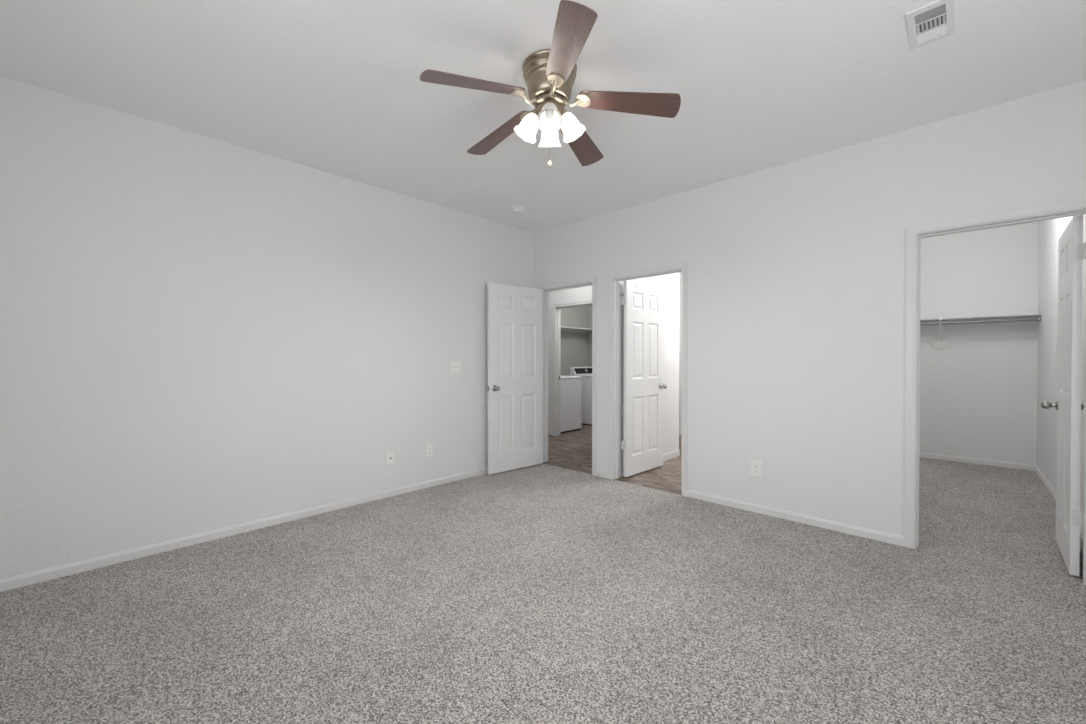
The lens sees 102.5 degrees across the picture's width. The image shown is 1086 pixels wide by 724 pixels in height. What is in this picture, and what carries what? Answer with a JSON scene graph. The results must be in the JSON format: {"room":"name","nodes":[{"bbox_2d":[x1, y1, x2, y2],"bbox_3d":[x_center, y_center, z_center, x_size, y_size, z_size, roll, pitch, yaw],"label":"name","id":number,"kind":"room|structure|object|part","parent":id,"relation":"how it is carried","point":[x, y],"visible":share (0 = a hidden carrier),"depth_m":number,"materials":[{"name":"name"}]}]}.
{"room":"empty bedroom","nodes":[
{"label":"empty bedroom","id":0,"kind":"room"},
{"bbox_2d":[0,76,533,579],"bbox_3d":[-1.714,-0.135,3.640,0.120,2.793,4.540,0,1,44],"label":"wall","id":1,"kind":"structure","parent":0,"point":[199,334],"depth_m":2.94,"materials":[{"name":"white paint"}]},
{"bbox_2d":[0,467,487,591],"bbox_3d":[-1.625,1.181,3.650,0.011,0.062,4.420,0,1,44],"label":"baseboard","id":2,"kind":"structure","parent":1,"relation":"attached to","point":[18,581],"depth_m":2.94,"materials":[{"name":"white paint"}]},
{"bbox_2d":[386,451,393,464],"bbox_3d":[-1.369,0.859,3.911,0.018,0.116,0.072,0,1,44],"label":"wall jack","id":3,"kind":"object","parent":1,"relation":"attached to","point":[390,454],"visible":1,"depth_m":3.91,"materials":[{"name":"white plastic"}]},
{"bbox_2d":[426,444,432,456],"bbox_3d":[-1.097,0.857,4.203,0.009,0.116,0.072,0,1,44],"label":"power outlet","id":4,"kind":"object","parent":1,"relation":"attached to","point":[429,448],"visible":1,"depth_m":4.20,"materials":[{"name":"white plastic"}]},
{"bbox_2d":[450,361,459,372],"bbox_3d":[-0.886,0.051,4.413,0.017,0.116,0.116,0,1,44],"label":"light switch","id":5,"kind":"object","parent":1,"relation":"attached to","point":[454,365],"visible":1,"depth_m":4.41,"materials":[{"name":"white plastic"}]},
{"bbox_2d":[0,425,1085,723],"bbox_3d":[0.643,1.258,4.012,7.000,0.100,8.070,0,1,44],"label":"floor","id":6,"kind":"structure","parent":0,"point":[542,593],"depth_m":2.09,"materials":[{"name":"carpet"}]},
{"bbox_2d":[561,375,581,432],"bbox_3d":[0.205,0.643,7.576,0.666,1.077,0.686,0,1,44],"label":"washing machine","id":7,"kind":"object","parent":6,"relation":"on","point":[571,386],"visible":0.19,"depth_m":7.40,"materials":[{"name":"white metal"}]},
{"bbox_3d":[0.205,0.265,7.573,0.666,0.026,0.686,0,1,44],"label":"panel","id":8,"kind":"part","parent":7,"relation":"part of","materials":[{"name":"white metal"}]},
{"bbox_2d":[570,367,591,425],"bbox_3d":[0.988,0.636,8.399,0.666,1.077,0.686,0,1,44],"label":"washing machine","id":9,"kind":"object","parent":6,"relation":"on","point":[585,372],"visible":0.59,"depth_m":8.12,"materials":[{"name":"white metal"}]},
{"bbox_3d":[0.988,0.258,8.395,0.666,0.026,0.686,0,1,44],"label":"panel","id":10,"kind":"part","parent":9,"relation":"part of","materials":[{"name":"white metal"}]},
{"bbox_3d":[0.829,0.172,8.545,0.057,0.104,0.644,0,1,44],"label":"control panel","id":11,"kind":"part","parent":9,"relation":"part of","materials":[{"name":"black"}]},
{"bbox_2d":[0,0,1085,237],"bbox_3d":[0.645,-1.584,3.903,7.120,0.100,8.190,0,1,44],"label":"ceiling","id":12,"kind":"structure","parent":0,"point":[336,87],"depth_m":2.32,"materials":[{"name":"white paint"}]},
{"bbox_2d":[511,206,524,213],"bbox_3d":[-0.251,-1.513,4.350,0.140,0.048,0.140,0,1,44],"label":"smoke detector","id":13,"kind":"object","parent":12,"relation":"attached to","point":[516,209],"visible":1,"depth_m":4.31,"materials":[{"name":"white plastic"}]},
{"bbox_2d":[420,0,680,167],"bbox_3d":[0.005,-1.262,2.284,1.215,0.517,1.260,0,1,44],"label":"ceiling fan","id":14,"kind":"object","parent":12,"relation":"hanging from","point":[549,75],"visible":1,"depth_m":2.17,"materials":[{"name":"brown wood"}]},
{"bbox_3d":[-0.322,-1.318,2.066,0.507,0.006,0.149,-8,17,-27],"label":"fan blade","id":15,"kind":"part","parent":14,"relation":"part of","materials":[{"name":"brown wood"}]},
{"bbox_3d":[-0.249,-1.322,2.532,0.507,0.006,0.149,-9,7,45],"label":"fan blade","id":16,"kind":"part","parent":14,"relation":"part of","materials":[{"name":"brown wood"}]},
{"bbox_3d":[-0.068,-1.222,2.252,0.133,0.108,0.133,28,1,1],"label":"lamp shade","id":17,"kind":"part","parent":14,"relation":"part of","materials":[{"name":"white glass"}]},
{"bbox_3d":[0.033,-1.221,2.146,0.133,0.108,0.133,0,-28,1],"label":"lamp shade","id":18,"kind":"part","parent":14,"relation":"part of","materials":[{"name":"white glass"}]},
{"bbox_3d":[0.033,-1.230,2.151,0.043,0.064,0.043,0,-28,1],"label":"bulb","id":19,"kind":"part","parent":14,"relation":"part of","materials":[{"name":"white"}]},
{"bbox_3d":[0.037,-1.223,2.353,0.133,0.108,0.133,0,28,1],"label":"lamp shade","id":20,"kind":"part","parent":14,"relation":"part of","materials":[{"name":"white glass"}]},
{"bbox_3d":[0.098,-1.335,1.851,0.149,0.006,0.507,13,3,-10],"label":"fan blade","id":21,"kind":"part","parent":14,"relation":"part of","materials":[{"name":"brown wood"}]},
{"bbox_3d":[0.138,-1.222,2.247,0.133,0.108,0.133,-28,0,1],"label":"lamp shade","id":22,"kind":"part","parent":14,"relation":"part of","materials":[{"name":"white glass"}]},
{"bbox_3d":[0.216,-1.323,2.606,0.149,0.006,0.507,-14,-13,25],"label":"fan blade","id":23,"kind":"part","parent":14,"relation":"part of","materials":[{"name":"brown wood"}]},
{"bbox_3d":[0.428,-1.302,2.187,0.507,0.006,0.149,10,-11,9],"label":"fan blade","id":24,"kind":"part","parent":14,"relation":"part of","materials":[{"name":"brown wood"}]},
{"bbox_2d":[906,0,954,49],"bbox_3d":[1.739,-1.510,1.952,0.153,0.014,0.300,0,1,44],"label":"ceiling vent","id":25,"kind":"object","parent":12,"relation":"in","point":[934,21],"visible":1,"depth_m":1.94,"materials":[{"name":"silver metal"}]},
{"bbox_2d":[548,285,591,435],"bbox_3d":[0.515,-0.161,6.706,3.085,2.793,0.115,0,1,44],"label":"wall","id":26,"kind":"structure","parent":0,"point":[579,293],"depth_m":6.98,"materials":[{"name":"white paint"}]},
{"bbox_2d":[552,300,591,435],"bbox_3d":[0.517,0.133,6.706,0.880,2.105,0.147,0,1,44],"label":"door frame","id":27,"kind":"structure","parent":26,"relation":"attached to","point":[556,308],"depth_m":6.95,"materials":[{"name":"white paint"}]},
{"bbox_3d":[0.562,0.133,6.754,0.880,2.105,0.016,0,1,44],"label":"casing","id":28,"kind":"part","parent":27,"relation":"part of","materials":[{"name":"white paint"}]},
{"bbox_2d":[561,306,586,375],"bbox_3d":[0.213,-0.175,8.394,0.120,2.793,1.915,0,1,44],"label":"wall","id":29,"kind":"structure","parent":0,"point":[573,344],"depth_m":8.72,"materials":[{"name":"grey paint"}]},
{"bbox_2d":[561,326,591,332],"bbox_3d":[0.481,-0.628,8.135,0.620,0.062,1.911,0,1,44],"label":"shelf","id":30,"kind":"object","parent":29,"relation":"attached to","point":[563,328],"visible":0.35,"depth_m":8.59,"materials":[{"name":"white plastic"}]},
{"bbox_2d":[587,305,591,366],"bbox_3d":[1.667,-0.176,8.415,2.200,2.793,0.120,0,1,44],"label":"wall","id":31,"kind":"structure","parent":0,"point":[589,308],"depth_m":9.00,"materials":[{"name":"grey paint"}]},
{"bbox_2d":[620,273,678,467],"bbox_3d":[1.209,-0.147,5.093,0.143,2.793,1.365,0,1,44],"label":"wall","id":32,"kind":"structure","parent":0,"point":[669,282],"depth_m":5.34,"materials":[{"name":"white paint"}]},
{"bbox_2d":[620,449,679,476],"bbox_3d":[1.265,1.157,5.052,0.011,0.085,1.364,0,1,44],"label":"baseboard","id":33,"kind":"structure","parent":32,"relation":"attached to","point":[676,453],"depth_m":5.35,"materials":[{"name":"white paint"}]},
{"bbox_2d":[679,272,681,435],"bbox_3d":[2.948,-0.159,6.424,2.400,2.793,0.120,0,1,44],"label":"wall","id":34,"kind":"structure","parent":0,"point":[680,274],"depth_m":7.03,"materials":[{"name":"white paint"}]},
{"bbox_2d":[534,80,1085,536],"bbox_3d":[0.992,-0.141,4.279,7.120,2.793,0.115,0,1,44],"label":"wall","id":35,"kind":"structure","parent":0,"point":[797,269],"depth_m":3.23,"materials":[{"name":"white paint"}]},
{"bbox_2d":[487,282,542,474],"bbox_3d":[-0.288,0.172,4.849,0.771,2.030,0.167,0,1,-41],"label":"door","id":36,"kind":"structure","parent":35,"relation":"in","point":[514,313],"depth_m":4.81,"materials":[{"name":"white paint"}]},
{"bbox_3d":[-0.491,0.278,4.610,0.064,0.064,0.076,0,1,-41],"label":"knob","id":37,"kind":"part","parent":36,"relation":"part of","materials":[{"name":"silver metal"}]},
{"bbox_2d":[537,276,596,475],"bbox_3d":[0.293,0.148,4.946,0.872,2.105,0.147,0,1,44],"label":"door frame","id":38,"kind":"structure","parent":35,"relation":"attached to","point":[546,288],"depth_m":4.80,"materials":[{"name":"white paint"}]},
{"bbox_2d":[596,470,607,477],"bbox_3d":[0.623,1.173,4.554,0.158,0.062,0.011,0,1,44],"label":"baseboard","id":39,"kind":"structure","parent":35,"relation":"attached to","point":[599,473],"depth_m":4.55,"materials":[{"name":"white paint"}]},
{"bbox_2d":[619,281,666,476],"bbox_3d":[1.104,0.173,4.747,0.779,2.030,0.171,0,1,-44],"label":"door","id":40,"kind":"structure","parent":35,"relation":"in","point":[642,443],"depth_m":4.71,"materials":[{"name":"white paint"}]},
{"bbox_3d":[1.363,0.276,4.932,0.064,0.064,0.076,0,1,-44],"label":"knob","id":41,"kind":"part","parent":40,"relation":"part of","materials":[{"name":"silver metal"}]},
{"bbox_2d":[608,262,687,496],"bbox_3d":[1.032,0.154,4.243,0.852,2.105,0.147,0,1,44],"label":"door frame","id":42,"kind":"structure","parent":35,"relation":"attached to","point":[614,282],"depth_m":4.45,"materials":[{"name":"white paint"}]},
{"bbox_3d":[1.077,0.153,4.291,0.852,2.105,0.016,0,1,44],"label":"casing","id":43,"kind":"part","parent":42,"relation":"part of","materials":[{"name":"white paint"}]},
{"bbox_2d":[751,460,761,476],"bbox_3d":[1.718,0.861,3.511,0.080,0.126,0.009,0,1,44],"label":"power outlet","id":44,"kind":"object","parent":35,"relation":"attached to","point":[756,466],"visible":1,"depth_m":3.51,"materials":[{"name":"white plastic"}]},
{"bbox_2d":[687,490,903,546],"bbox_3d":[1.841,1.183,3.395,1.501,0.062,0.011,0,1,44],"label":"baseboard","id":45,"kind":"structure","parent":35,"relation":"attached to","point":[827,524],"depth_m":3.28,"materials":[{"name":"white paint"}]},
{"bbox_2d":[904,198,1085,584],"bbox_3d":[2.729,0.168,2.630,0.829,2.105,0.147,0,1,44],"label":"door frame","id":46,"kind":"structure","parent":35,"relation":"attached to","point":[914,233],"depth_m":2.84,"materials":[{"name":"white paint"}]},
{"bbox_2d":[1041,215,1085,575],"bbox_3d":[3.245,0.191,2.692,0.753,2.030,0.186,0,1,-45],"label":"door","id":47,"kind":"structure","parent":35,"relation":"in","point":[1071,247],"depth_m":2.51,"materials":[{"name":"white paint"}]},
{"bbox_3d":[3.421,0.292,2.943,0.064,0.064,0.076,0,1,-45],"label":"knob","id":48,"kind":"part","parent":47,"relation":"part of","materials":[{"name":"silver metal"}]},
{"bbox_2d":[919,222,1038,464],"bbox_3d":[4.902,-0.150,5.394,1.850,2.793,0.120,0,1,44],"label":"wall","id":49,"kind":"structure","parent":0,"point":[978,392],"depth_m":5.09,"materials":[{"name":"white paint"}]},
{"bbox_2d":[919,452,1035,470],"bbox_3d":[4.850,1.166,5.364,1.629,0.062,0.011,0,1,44],"label":"baseboard","id":50,"kind":"structure","parent":49,"relation":"attached to","point":[921,454],"depth_m":5.11,"materials":[{"name":"white paint"}]},
{"bbox_2d":[920,313,1040,348],"bbox_3d":[4.746,-0.341,5.243,1.626,0.363,0.309,0,1,44],"label":"closet shelf","id":51,"kind":"object","parent":49,"relation":"attached to","point":[1032,315],"visible":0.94,"depth_m":5.02,"materials":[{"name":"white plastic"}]},
{"bbox_2d":[920,317,1041,324],"bbox_3d":[4.658,-0.455,5.150,1.630,0.048,0.048,0,1,44],"label":"closet rod","id":52,"kind":"object","parent":51,"relation":"attached to","point":[1040,318],"visible":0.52,"depth_m":4.87,"materials":[{"name":"silver metal"}]},
{"bbox_2d":[1036,214,1085,510],"bbox_3d":[4.321,-0.134,3.528,0.120,2.793,3.385,0,1,44],"label":"wall","id":53,"kind":"structure","parent":0,"point":[1051,230],"depth_m":4.16,"materials":[{"name":"white paint"}]},
{"bbox_2d":[1035,465,1082,539],"bbox_3d":[4.270,1.181,3.581,0.011,0.062,3.373,0,1,44],"label":"baseboard","id":54,"kind":"structure","parent":53,"relation":"attached to","point":[1047,484],"depth_m":4.13,"materials":[{"name":"white paint"}]}
]}

